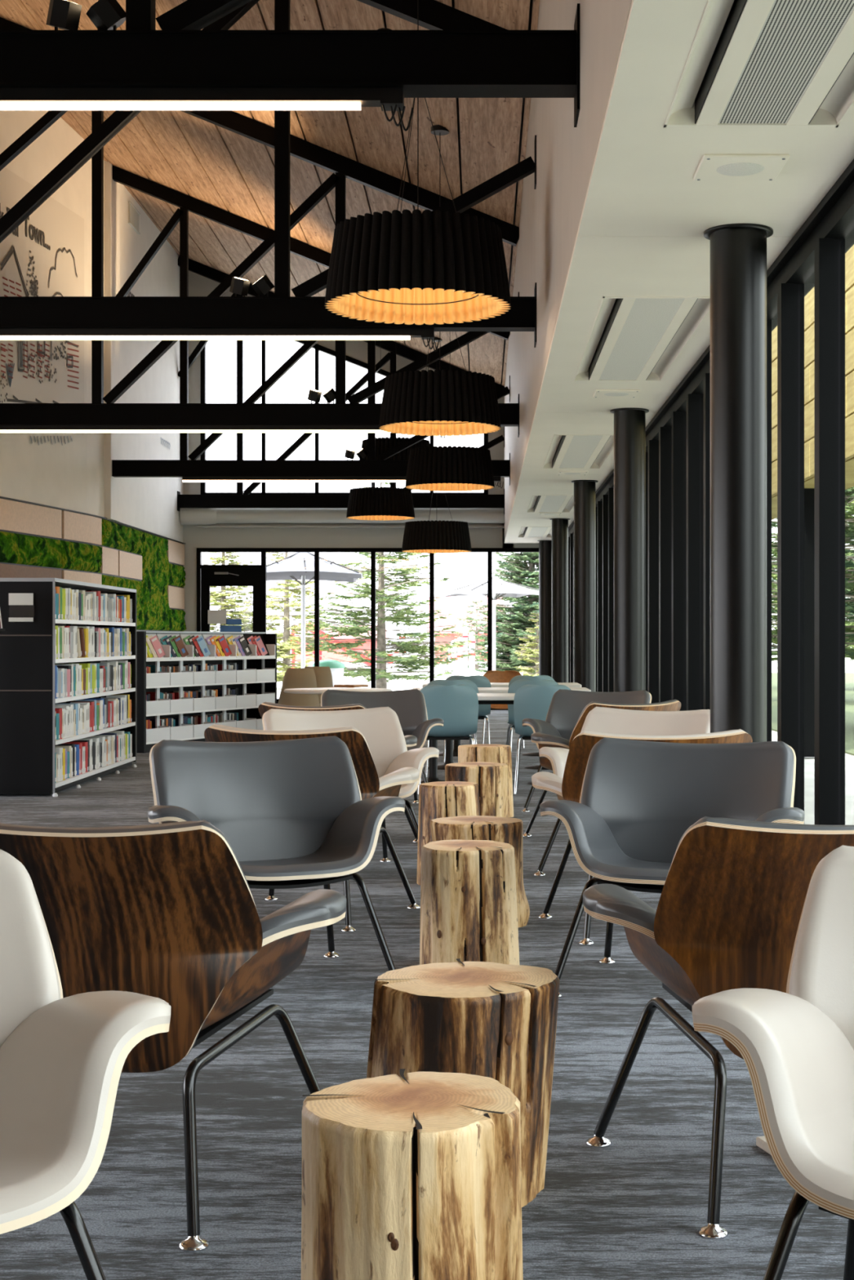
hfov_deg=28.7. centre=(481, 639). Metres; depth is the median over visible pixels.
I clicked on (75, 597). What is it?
book
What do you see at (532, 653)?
spruce tree
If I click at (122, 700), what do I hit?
book
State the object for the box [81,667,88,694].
book
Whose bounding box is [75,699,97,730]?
book
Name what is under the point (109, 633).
book
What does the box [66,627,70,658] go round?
book
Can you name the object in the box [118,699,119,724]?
book
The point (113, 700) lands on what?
book
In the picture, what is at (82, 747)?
book
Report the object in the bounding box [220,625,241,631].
notice
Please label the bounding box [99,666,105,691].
book
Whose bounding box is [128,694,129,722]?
book
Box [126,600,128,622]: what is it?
book
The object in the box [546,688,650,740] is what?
cushion
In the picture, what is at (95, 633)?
book
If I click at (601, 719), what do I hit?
cushion
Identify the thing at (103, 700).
book
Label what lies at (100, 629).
book
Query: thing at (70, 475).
wall
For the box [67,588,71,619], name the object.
book
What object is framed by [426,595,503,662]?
building
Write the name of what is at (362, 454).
spotlight
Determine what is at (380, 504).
pendant lamp
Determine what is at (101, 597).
book
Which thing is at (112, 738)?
book
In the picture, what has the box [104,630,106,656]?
book
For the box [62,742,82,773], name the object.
book
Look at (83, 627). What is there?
book
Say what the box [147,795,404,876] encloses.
seat cushion
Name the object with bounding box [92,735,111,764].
book
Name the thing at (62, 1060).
armrest
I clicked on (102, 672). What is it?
book
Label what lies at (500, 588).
parasol
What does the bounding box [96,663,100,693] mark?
book
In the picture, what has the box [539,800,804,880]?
seat cushion
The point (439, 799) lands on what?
stool
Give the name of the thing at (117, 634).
book
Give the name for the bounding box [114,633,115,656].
book
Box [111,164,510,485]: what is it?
roof truss
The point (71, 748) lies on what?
book
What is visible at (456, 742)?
cafe table
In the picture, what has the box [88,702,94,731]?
book
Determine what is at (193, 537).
wall
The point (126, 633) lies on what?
book
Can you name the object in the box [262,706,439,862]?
lounge chair
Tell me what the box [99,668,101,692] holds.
book
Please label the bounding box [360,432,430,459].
pendant lamp
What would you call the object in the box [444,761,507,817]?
stool
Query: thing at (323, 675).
chair
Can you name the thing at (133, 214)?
air vent
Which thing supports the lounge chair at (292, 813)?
on the floor
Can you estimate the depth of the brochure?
12.15 m
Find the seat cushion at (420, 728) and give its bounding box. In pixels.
[407,718,444,751]
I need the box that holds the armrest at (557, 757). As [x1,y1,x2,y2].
[538,746,568,778]
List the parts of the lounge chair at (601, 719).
leg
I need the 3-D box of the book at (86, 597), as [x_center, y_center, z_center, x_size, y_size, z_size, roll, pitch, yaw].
[-3.370,-0.257,13.855,0.197,0.206,0.054,0,0,0]
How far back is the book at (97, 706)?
14.25 m
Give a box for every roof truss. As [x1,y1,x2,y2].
[0,0,536,347]
[0,0,579,127]
[0,17,519,437]
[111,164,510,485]
[177,255,504,515]
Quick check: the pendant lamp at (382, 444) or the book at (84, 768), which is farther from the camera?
the pendant lamp at (382, 444)
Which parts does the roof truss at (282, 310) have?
post, plate, brace plate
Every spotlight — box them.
[45,0,81,30]
[85,0,125,30]
[229,276,249,296]
[251,275,274,296]
[307,389,321,403]
[322,387,335,403]
[344,448,355,459]
[355,448,367,459]
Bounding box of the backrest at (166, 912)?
[0,820,256,1058]
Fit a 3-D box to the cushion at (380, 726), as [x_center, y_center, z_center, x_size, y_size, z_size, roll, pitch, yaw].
[-0.779,0.628,8.792,0.754,0.533,0.256,0,0,-24]
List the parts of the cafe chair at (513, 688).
leg, leg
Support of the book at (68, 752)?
on the bookcase at (28, 661)
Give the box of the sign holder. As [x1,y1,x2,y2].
[8,593,33,621]
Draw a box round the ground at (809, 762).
[276,653,853,825]
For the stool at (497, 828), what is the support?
on the floor
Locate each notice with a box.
[208,609,226,623]
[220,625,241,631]
[226,618,241,625]
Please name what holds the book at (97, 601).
on the bookcase at (28, 661)
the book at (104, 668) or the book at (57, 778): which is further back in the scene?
the book at (104, 668)
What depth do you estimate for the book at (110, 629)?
14.84 m
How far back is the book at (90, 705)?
14.01 m
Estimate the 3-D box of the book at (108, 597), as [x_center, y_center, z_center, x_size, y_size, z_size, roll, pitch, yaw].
[-3.376,-0.262,14.714,0.188,0.216,0.064,0,0,0]
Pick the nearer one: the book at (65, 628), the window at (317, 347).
the book at (65, 628)
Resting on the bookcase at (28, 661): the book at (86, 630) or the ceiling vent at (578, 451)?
the book at (86, 630)
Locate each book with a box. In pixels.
[54,586,60,619]
[54,589,56,618]
[54,626,58,658]
[54,629,57,658]
[54,664,73,696]
[54,665,57,698]
[54,703,79,735]
[54,704,74,736]
[54,705,70,737]
[54,708,62,738]
[54,711,56,740]
[54,743,75,776]
[54,746,71,777]
[54,747,62,780]
[54,752,56,782]
[55,593,59,618]
[55,663,79,695]
[55,713,59,739]
[56,753,58,782]
[57,626,65,658]
[57,627,60,658]
[57,665,71,696]
[57,667,58,697]
[57,668,65,697]
[57,670,62,697]
[57,754,61,781]
[59,586,62,619]
[59,627,62,658]
[61,671,62,697]
[62,587,68,619]
[62,588,66,619]
[62,708,66,737]
[62,711,63,738]
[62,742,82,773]
[62,748,66,780]
[64,627,66,658]
[64,668,67,697]
[65,709,68,737]
[65,748,66,778]
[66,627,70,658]
[66,669,71,697]
[66,742,88,772]
[66,750,67,778]
[66,751,70,777]
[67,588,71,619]
[67,589,69,619]
[69,626,77,657]
[69,627,76,657]
[69,631,73,657]
[69,706,71,736]
[69,740,89,771]
[70,702,89,732]
[71,588,71,619]
[71,589,74,619]
[71,701,94,730]
[71,747,72,777]
[73,666,75,696]
[73,709,76,735]
[74,589,79,620]
[74,592,76,619]
[75,592,78,620]
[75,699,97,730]
[75,738,93,768]
[75,744,79,775]
[75,746,76,775]
[76,626,89,657]
[76,627,81,657]
[76,628,88,657]
[78,590,85,620]
[78,592,81,620]
[78,703,79,734]
[79,627,86,657]
[79,663,90,693]
[79,665,82,695]
[79,748,80,774]
[80,704,87,733]
[80,707,83,733]
[81,594,83,620]
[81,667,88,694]
[81,668,83,694]
[82,708,84,733]
[82,737,99,768]
[82,746,84,773]
[82,746,85,773]
[83,669,86,694]
[84,591,97,621]
[84,591,101,621]
[84,593,93,620]
[84,594,91,620]
[84,595,88,620]
[84,698,104,728]
[85,737,100,767]
[86,704,88,732]
[88,626,94,657]
[88,628,93,657]
[88,631,93,657]
[88,667,89,693]
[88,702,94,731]
[88,736,105,766]
[89,662,110,691]
[89,705,91,731]
[89,741,92,770]
[90,663,97,693]
[90,664,92,693]
[91,665,95,693]
[92,593,94,621]
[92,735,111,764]
[92,741,97,768]
[92,742,96,769]
[94,627,101,657]
[94,631,98,657]
[94,632,97,657]
[94,666,96,693]
[95,733,116,762]
[96,595,98,621]
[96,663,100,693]
[96,700,103,729]
[96,705,99,730]
[97,734,115,763]
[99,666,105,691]
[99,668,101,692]
[99,742,102,767]
[100,593,107,621]
[100,594,105,621]
[100,595,103,621]
[100,627,109,656]
[100,628,104,657]
[100,629,102,657]
[100,661,118,689]
[100,697,120,724]
[101,668,103,692]
[101,697,122,724]
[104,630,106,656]
[104,666,106,691]
[104,668,106,691]
[104,698,108,728]
[104,704,106,728]
[105,631,107,656]
[105,730,124,759]
[105,739,107,764]
[105,741,106,765]
[106,594,116,622]
[106,694,127,723]
[107,597,110,621]
[107,660,128,688]
[107,698,118,725]
[107,699,116,725]
[107,701,114,726]
[107,702,110,727]
[107,739,109,764]
[108,627,114,656]
[108,631,113,656]
[108,632,111,656]
[109,597,115,622]
[109,598,112,622]
[109,665,113,690]
[109,666,111,690]
[110,702,111,727]
[111,737,114,763]
[112,598,114,622]
[113,666,116,690]
[113,702,115,726]
[114,627,122,656]
[114,628,120,656]
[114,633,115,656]
[115,633,118,656]
[116,595,124,622]
[116,595,130,622]
[116,596,118,622]
[116,734,120,760]
[116,736,118,761]
[117,662,124,688]
[117,664,120,689]
[118,596,123,622]
[118,598,119,622]
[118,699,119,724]
[119,599,122,622]
[120,664,123,688]
[120,665,121,689]
[120,734,123,759]
[121,628,129,655]
[121,629,125,654]
[122,631,124,655]
[122,697,125,724]
[122,700,124,724]
[124,597,126,622]
[124,632,127,655]
[124,664,126,688]
[124,731,130,757]
[124,733,125,759]
[125,733,127,758]
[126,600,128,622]
[126,694,128,723]
[127,662,130,688]
[127,733,128,758]
[128,631,130,655]
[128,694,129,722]
[129,599,132,622]
[129,699,131,722]
[129,733,132,757]
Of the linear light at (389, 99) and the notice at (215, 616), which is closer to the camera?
the linear light at (389, 99)
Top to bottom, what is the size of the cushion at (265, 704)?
0.533 m
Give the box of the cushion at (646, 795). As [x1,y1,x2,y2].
[580,737,794,862]
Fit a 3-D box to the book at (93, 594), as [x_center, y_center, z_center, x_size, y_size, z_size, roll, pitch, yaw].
[-3.376,-0.271,14.137,0.191,0.235,0.052,0,0,0]
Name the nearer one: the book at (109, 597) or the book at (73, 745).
the book at (73, 745)
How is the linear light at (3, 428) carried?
hanging from the roof truss at (97, 412)
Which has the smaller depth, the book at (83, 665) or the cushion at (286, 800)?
the cushion at (286, 800)
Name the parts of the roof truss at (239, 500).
plate, post, post, plate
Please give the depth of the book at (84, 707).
13.80 m
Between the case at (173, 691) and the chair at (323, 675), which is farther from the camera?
the chair at (323, 675)
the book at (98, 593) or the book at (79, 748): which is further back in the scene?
the book at (98, 593)
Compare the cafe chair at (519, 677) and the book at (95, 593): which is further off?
the cafe chair at (519, 677)
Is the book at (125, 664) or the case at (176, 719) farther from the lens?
the case at (176, 719)
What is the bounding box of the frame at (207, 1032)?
[191,988,273,1048]
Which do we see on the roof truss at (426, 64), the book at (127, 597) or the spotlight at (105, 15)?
the spotlight at (105, 15)
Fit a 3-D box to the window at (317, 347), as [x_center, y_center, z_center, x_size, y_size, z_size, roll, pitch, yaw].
[-2.570,-4.531,31.335,5.433,3.722,0.130,0,0,0]
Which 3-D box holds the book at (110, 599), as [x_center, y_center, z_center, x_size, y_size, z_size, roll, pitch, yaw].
[-3.347,-0.258,14.773,0.155,0.209,0.048,0,0,0]
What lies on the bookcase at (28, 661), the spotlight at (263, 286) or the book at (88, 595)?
the book at (88, 595)
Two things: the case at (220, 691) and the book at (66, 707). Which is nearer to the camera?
the book at (66, 707)
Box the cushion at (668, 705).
[568,699,676,741]
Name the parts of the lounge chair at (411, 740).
leg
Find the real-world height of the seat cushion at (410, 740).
0.284 m
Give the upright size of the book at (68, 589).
0.245 m
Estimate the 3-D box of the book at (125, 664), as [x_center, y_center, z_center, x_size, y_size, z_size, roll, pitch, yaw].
[-3.352,0.343,15.366,0.159,0.226,0.077,0,0,0]
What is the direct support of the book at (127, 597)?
on the bookcase at (28, 661)
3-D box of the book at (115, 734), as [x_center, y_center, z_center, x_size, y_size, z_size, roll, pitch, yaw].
[-3.374,0.974,14.974,0.198,0.260,0.047,0,0,0]
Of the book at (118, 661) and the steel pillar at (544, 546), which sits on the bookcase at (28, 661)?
the book at (118, 661)
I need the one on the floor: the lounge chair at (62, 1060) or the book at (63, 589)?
the lounge chair at (62, 1060)
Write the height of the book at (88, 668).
0.218 m
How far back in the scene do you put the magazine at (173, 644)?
18.28 m
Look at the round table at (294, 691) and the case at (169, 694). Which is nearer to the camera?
the round table at (294, 691)
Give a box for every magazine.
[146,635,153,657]
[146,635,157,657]
[149,635,165,657]
[160,635,172,657]
[164,635,177,657]
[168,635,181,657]
[173,635,188,657]
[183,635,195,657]
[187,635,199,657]
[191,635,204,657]
[195,635,210,656]
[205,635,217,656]
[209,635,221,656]
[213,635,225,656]
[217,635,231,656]
[226,635,238,655]
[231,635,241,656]
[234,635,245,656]
[238,635,252,656]
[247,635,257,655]
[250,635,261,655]
[254,635,267,655]
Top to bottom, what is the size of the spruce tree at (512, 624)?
6.200 m
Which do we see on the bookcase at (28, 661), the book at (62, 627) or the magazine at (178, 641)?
the book at (62, 627)
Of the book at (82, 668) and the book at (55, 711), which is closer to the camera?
the book at (55, 711)
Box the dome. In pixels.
[377,27,391,30]
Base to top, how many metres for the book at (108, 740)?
0.217 m
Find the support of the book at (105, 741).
on the bookcase at (28, 661)
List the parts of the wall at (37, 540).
wood panel, wood panel, moss panel, moss panel, wood panel, wood panel, wood panel, moss panel, moss panel, wood panel, moss panel, wood panel, wood panel, moss panel, moss panel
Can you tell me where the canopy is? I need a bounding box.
[771,244,853,756]
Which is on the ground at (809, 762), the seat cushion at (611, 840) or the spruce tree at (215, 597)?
the spruce tree at (215, 597)
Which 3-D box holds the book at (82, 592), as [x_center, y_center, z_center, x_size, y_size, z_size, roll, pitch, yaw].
[-3.362,-0.279,13.792,0.168,0.252,0.066,0,0,0]
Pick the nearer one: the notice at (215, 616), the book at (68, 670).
the book at (68, 670)
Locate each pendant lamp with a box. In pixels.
[324,0,511,324]
[346,434,414,520]
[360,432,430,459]
[378,124,501,435]
[401,337,471,553]
[404,435,494,491]
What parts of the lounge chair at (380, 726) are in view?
leg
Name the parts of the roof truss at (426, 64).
post, plate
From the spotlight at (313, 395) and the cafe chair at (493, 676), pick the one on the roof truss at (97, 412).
the spotlight at (313, 395)
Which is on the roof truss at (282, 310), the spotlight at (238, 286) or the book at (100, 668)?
the spotlight at (238, 286)
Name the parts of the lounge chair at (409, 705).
leg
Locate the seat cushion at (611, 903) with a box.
[582,883,656,932]
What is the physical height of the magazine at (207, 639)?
0.254 m
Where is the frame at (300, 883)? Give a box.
[247,875,352,888]
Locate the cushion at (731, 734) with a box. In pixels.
[573,728,743,739]
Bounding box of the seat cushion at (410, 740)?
[404,734,417,744]
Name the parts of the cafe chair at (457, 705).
leg, under frame, leg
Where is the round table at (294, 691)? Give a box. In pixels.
[283,687,391,693]
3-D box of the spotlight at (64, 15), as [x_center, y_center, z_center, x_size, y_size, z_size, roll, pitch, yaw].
[-1.850,-2.758,7.391,0.167,0.176,0.148,0,0,0]
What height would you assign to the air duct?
0.445 m
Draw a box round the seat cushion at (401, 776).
[378,767,418,786]
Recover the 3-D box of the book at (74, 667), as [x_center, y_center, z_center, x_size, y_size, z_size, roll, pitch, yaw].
[-3.364,0.337,13.440,0.187,0.239,0.057,0,0,0]
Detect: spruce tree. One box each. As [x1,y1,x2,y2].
[201,552,269,631]
[247,552,336,685]
[290,481,483,688]
[440,600,497,669]
[470,552,538,674]
[512,612,538,675]
[771,487,853,663]
[771,502,853,655]
[844,486,853,657]
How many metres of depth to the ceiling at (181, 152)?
18.85 m
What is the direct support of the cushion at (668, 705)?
on the lounge chair at (543, 740)
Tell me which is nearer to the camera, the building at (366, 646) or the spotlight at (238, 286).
the spotlight at (238, 286)
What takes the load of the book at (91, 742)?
on the bookcase at (28, 661)
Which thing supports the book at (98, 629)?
on the bookcase at (28, 661)
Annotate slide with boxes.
[290,622,370,668]
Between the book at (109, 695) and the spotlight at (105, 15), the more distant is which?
the book at (109, 695)
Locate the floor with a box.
[0,710,848,1279]
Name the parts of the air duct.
hanger rail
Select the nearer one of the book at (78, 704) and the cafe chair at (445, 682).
the book at (78, 704)
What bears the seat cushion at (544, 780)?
on the lounge chair at (568, 788)
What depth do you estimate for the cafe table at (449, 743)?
15.54 m
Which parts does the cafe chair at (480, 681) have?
leg, leg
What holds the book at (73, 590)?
on the bookcase at (28, 661)
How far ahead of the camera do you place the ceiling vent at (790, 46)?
5.17 m
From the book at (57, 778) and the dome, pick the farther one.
the book at (57, 778)
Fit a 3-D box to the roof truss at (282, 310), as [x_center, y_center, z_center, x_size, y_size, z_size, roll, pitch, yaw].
[-3.685,-5.148,13.070,8.301,5.676,0.260,0,0,0]
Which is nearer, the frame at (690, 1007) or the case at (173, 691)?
the frame at (690, 1007)
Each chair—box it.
[0,820,346,1252]
[0,848,170,1279]
[147,735,404,970]
[204,724,420,932]
[257,702,417,842]
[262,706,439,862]
[278,667,327,706]
[304,666,368,703]
[320,688,444,803]
[417,684,478,794]
[424,679,479,777]
[442,675,491,762]
[481,670,524,748]
[506,679,558,753]
[508,675,554,745]
[513,684,570,794]
[520,688,651,812]
[523,699,680,836]
[531,728,752,945]
[533,706,710,875]
[539,737,804,997]
[582,816,853,1239]
[692,844,853,1279]
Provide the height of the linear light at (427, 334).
0.173 m
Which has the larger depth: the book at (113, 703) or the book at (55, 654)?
the book at (113, 703)
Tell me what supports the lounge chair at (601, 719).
on the floor
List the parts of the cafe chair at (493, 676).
leg, under frame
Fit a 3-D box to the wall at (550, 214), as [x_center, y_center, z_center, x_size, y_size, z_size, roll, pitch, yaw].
[0.500,-3.360,12.650,0.140,3.080,37.300,0,0,0]
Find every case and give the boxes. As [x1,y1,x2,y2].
[146,665,155,673]
[146,692,155,701]
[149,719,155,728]
[149,720,151,728]
[166,693,170,707]
[168,666,171,680]
[168,692,178,699]
[168,717,171,734]
[171,717,178,726]
[173,690,184,697]
[174,666,178,672]
[182,715,192,724]
[182,716,187,724]
[184,690,190,697]
[190,690,198,697]
[197,665,200,671]
[197,717,200,724]
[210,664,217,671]
[213,689,217,697]
[217,664,222,671]
[217,689,222,697]
[217,715,222,722]
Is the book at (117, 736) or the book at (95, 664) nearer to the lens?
the book at (95, 664)
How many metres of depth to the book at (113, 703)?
14.91 m
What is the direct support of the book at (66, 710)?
on the bookcase at (28, 661)
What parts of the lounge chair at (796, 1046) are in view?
leg, leg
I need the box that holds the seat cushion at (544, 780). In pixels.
[531,771,562,792]
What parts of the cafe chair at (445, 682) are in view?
leg, leg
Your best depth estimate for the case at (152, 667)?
18.18 m
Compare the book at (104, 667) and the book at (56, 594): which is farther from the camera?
the book at (104, 667)
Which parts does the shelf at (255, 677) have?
panel, shelf, kick plate, panel, shelf, shelf, shelf, panel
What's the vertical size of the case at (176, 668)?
0.200 m
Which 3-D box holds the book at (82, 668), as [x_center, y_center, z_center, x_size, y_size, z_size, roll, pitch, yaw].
[-3.370,0.348,13.720,0.182,0.216,0.074,0,0,0]
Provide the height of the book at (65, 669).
0.223 m
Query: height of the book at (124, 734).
0.232 m
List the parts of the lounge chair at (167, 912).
leg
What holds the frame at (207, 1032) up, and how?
on the lounge chair at (167, 912)
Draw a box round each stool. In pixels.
[301,1068,523,1279]
[366,958,559,1207]
[416,781,479,885]
[419,840,519,964]
[430,815,529,927]
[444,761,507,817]
[457,743,513,817]
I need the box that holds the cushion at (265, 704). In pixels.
[262,702,366,708]
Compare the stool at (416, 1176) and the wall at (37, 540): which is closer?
the stool at (416, 1176)
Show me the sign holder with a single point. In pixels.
(14, 598)
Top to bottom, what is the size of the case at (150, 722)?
0.202 m
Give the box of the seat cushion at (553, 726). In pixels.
[521,718,561,745]
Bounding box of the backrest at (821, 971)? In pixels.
[788,844,853,1049]
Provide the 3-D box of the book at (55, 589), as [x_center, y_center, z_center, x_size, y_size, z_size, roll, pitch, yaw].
[-3.357,-0.268,12.824,0.160,0.229,0.080,0,0,0]
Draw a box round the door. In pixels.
[196,551,262,631]
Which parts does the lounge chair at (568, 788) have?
leg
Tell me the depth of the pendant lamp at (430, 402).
15.88 m
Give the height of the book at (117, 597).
0.229 m
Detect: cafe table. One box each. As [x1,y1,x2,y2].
[412,687,591,769]
[420,693,532,784]
[422,682,581,756]
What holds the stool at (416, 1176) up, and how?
on the floor
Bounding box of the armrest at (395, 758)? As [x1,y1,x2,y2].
[383,746,439,796]
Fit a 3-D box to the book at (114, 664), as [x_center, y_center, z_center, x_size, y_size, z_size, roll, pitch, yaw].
[-3.350,0.328,15.020,0.153,0.257,0.052,0,0,0]
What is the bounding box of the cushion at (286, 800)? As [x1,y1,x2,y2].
[151,735,360,861]
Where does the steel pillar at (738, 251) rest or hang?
on the floor
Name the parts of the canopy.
post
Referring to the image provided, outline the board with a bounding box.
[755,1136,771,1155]
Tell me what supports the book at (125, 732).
on the bookcase at (28, 661)
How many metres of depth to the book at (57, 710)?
12.98 m
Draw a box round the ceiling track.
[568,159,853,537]
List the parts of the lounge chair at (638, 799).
leg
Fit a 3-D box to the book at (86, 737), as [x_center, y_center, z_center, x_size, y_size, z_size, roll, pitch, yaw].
[-3.370,0.974,14.351,0.175,0.259,0.063,0,0,0]
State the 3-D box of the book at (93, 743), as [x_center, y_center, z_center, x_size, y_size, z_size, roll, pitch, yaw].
[-3.372,0.989,14.149,0.193,0.229,0.078,0,0,0]
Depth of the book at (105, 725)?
14.55 m
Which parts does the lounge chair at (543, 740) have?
leg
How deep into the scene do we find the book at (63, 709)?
13.11 m
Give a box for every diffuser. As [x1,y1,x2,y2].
[0,102,360,110]
[0,336,409,339]
[0,430,388,432]
[182,480,405,481]
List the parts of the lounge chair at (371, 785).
leg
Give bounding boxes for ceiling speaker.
[538,512,561,515]
[556,471,588,475]
[592,389,639,397]
[693,154,790,180]
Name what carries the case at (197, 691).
on the shelf at (255, 677)
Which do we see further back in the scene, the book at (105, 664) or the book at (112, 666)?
the book at (112, 666)
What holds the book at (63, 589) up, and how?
on the bookcase at (28, 661)
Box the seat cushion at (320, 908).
[259,888,346,938]
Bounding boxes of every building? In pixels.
[289,625,388,661]
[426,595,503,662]
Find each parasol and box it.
[266,552,362,668]
[444,576,538,670]
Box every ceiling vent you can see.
[528,526,548,537]
[539,495,566,511]
[559,435,603,467]
[599,298,684,379]
[718,0,853,123]
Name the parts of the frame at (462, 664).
post, post, post, post, post, post, post, net rail, post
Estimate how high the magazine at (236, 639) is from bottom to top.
0.254 m
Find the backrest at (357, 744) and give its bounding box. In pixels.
[210,724,373,797]
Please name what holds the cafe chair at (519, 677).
on the floor
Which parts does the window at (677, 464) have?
pane, pane, pane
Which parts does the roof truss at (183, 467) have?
post, post, plate, brace plate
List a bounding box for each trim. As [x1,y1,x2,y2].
[104,160,119,521]
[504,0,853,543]
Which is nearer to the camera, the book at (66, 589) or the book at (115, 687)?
the book at (66, 589)
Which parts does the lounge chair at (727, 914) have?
leg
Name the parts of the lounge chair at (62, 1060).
leg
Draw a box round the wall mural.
[0,167,169,448]
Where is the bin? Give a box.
[312,659,344,687]
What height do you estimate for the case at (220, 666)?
0.205 m
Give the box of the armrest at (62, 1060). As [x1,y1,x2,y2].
[0,990,170,1224]
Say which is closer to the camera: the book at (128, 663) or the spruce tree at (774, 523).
the book at (128, 663)
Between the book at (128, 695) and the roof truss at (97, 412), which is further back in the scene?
the roof truss at (97, 412)
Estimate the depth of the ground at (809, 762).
17.26 m
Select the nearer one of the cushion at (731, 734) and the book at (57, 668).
the cushion at (731, 734)
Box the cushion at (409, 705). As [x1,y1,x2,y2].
[321,688,426,736]
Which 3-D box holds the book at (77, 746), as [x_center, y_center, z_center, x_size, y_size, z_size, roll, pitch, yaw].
[-3.361,0.980,13.564,0.180,0.248,0.044,0,0,0]
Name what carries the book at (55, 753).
on the bookcase at (28, 661)
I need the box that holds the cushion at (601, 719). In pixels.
[580,706,710,735]
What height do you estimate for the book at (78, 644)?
0.243 m
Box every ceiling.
[0,0,539,386]
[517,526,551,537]
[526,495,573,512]
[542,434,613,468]
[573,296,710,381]
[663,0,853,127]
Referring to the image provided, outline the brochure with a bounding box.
[0,611,4,631]
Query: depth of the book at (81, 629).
13.76 m
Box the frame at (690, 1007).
[662,982,692,1012]
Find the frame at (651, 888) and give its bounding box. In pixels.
[597,880,663,893]
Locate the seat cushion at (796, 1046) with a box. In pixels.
[692,987,853,1209]
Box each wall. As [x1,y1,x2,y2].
[0,110,182,542]
[0,496,186,631]
[182,270,538,631]
[504,0,631,539]
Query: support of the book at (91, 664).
on the bookcase at (28, 661)
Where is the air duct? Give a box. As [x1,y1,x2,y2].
[179,507,504,528]
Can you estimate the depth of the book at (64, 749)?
13.08 m
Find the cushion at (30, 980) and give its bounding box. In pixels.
[0,848,61,1047]
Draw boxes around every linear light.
[0,87,413,131]
[0,328,439,351]
[0,425,448,440]
[182,476,503,488]
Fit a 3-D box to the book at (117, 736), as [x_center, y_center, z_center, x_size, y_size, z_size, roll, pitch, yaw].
[-3.376,0.989,15.041,0.196,0.229,0.078,0,0,0]
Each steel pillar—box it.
[537,540,551,677]
[549,518,569,682]
[571,480,598,691]
[609,408,648,692]
[703,223,773,742]
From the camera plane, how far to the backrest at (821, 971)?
2.83 m
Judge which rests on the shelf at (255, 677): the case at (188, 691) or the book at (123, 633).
the case at (188, 691)
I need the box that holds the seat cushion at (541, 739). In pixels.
[530,732,568,746]
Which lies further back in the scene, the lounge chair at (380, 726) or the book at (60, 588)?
the book at (60, 588)
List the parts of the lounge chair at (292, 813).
leg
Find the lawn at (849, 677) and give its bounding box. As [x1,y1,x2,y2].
[771,672,853,755]
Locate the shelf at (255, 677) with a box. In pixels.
[136,631,276,753]
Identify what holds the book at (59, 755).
on the bookcase at (28, 661)
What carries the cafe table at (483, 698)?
on the floor
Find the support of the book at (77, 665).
on the bookcase at (28, 661)
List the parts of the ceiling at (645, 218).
panel, panel, panel, panel, panel, panel, panel, panel, panel, panel, panel, panel, panel, panel, panel, panel, lid, panel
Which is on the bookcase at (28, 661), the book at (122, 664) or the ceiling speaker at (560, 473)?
the book at (122, 664)
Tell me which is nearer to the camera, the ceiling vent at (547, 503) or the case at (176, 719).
the case at (176, 719)
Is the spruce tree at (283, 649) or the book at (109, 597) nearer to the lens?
the book at (109, 597)
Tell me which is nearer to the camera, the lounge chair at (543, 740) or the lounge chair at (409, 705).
the lounge chair at (543, 740)
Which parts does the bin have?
lid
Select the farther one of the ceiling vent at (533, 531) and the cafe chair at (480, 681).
the ceiling vent at (533, 531)
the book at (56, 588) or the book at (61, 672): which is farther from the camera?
the book at (61, 672)
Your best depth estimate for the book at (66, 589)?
13.17 m
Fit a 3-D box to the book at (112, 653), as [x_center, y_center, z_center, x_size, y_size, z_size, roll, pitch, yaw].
[-3.363,0.043,14.793,0.183,0.217,0.064,0,0,0]
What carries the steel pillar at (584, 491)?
on the floor
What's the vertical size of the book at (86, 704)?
0.234 m
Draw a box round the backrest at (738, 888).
[669,816,853,1046]
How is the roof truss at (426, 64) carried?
attached to the ceiling at (181, 152)
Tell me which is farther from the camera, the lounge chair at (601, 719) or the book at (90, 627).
the book at (90, 627)
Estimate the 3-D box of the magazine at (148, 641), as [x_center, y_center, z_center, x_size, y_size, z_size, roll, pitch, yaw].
[-3.522,0.081,17.880,0.089,0.254,0.207,0,0,16]
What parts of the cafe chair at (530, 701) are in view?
leg, leg, under frame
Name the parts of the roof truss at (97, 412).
post, post, plate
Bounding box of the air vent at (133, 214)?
[128,201,140,234]
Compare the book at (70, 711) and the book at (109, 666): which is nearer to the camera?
the book at (70, 711)
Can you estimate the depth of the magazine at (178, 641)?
18.38 m
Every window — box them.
[196,547,538,703]
[200,339,488,494]
[568,238,844,825]
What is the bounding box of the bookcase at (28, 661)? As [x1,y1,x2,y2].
[0,577,136,796]
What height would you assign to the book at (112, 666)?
0.225 m
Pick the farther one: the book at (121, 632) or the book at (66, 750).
the book at (121, 632)
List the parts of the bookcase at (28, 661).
panel, kick plate, panel, shelf, shelf, shelf, shelf, shelf, panel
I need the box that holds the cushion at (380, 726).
[263,706,406,777]

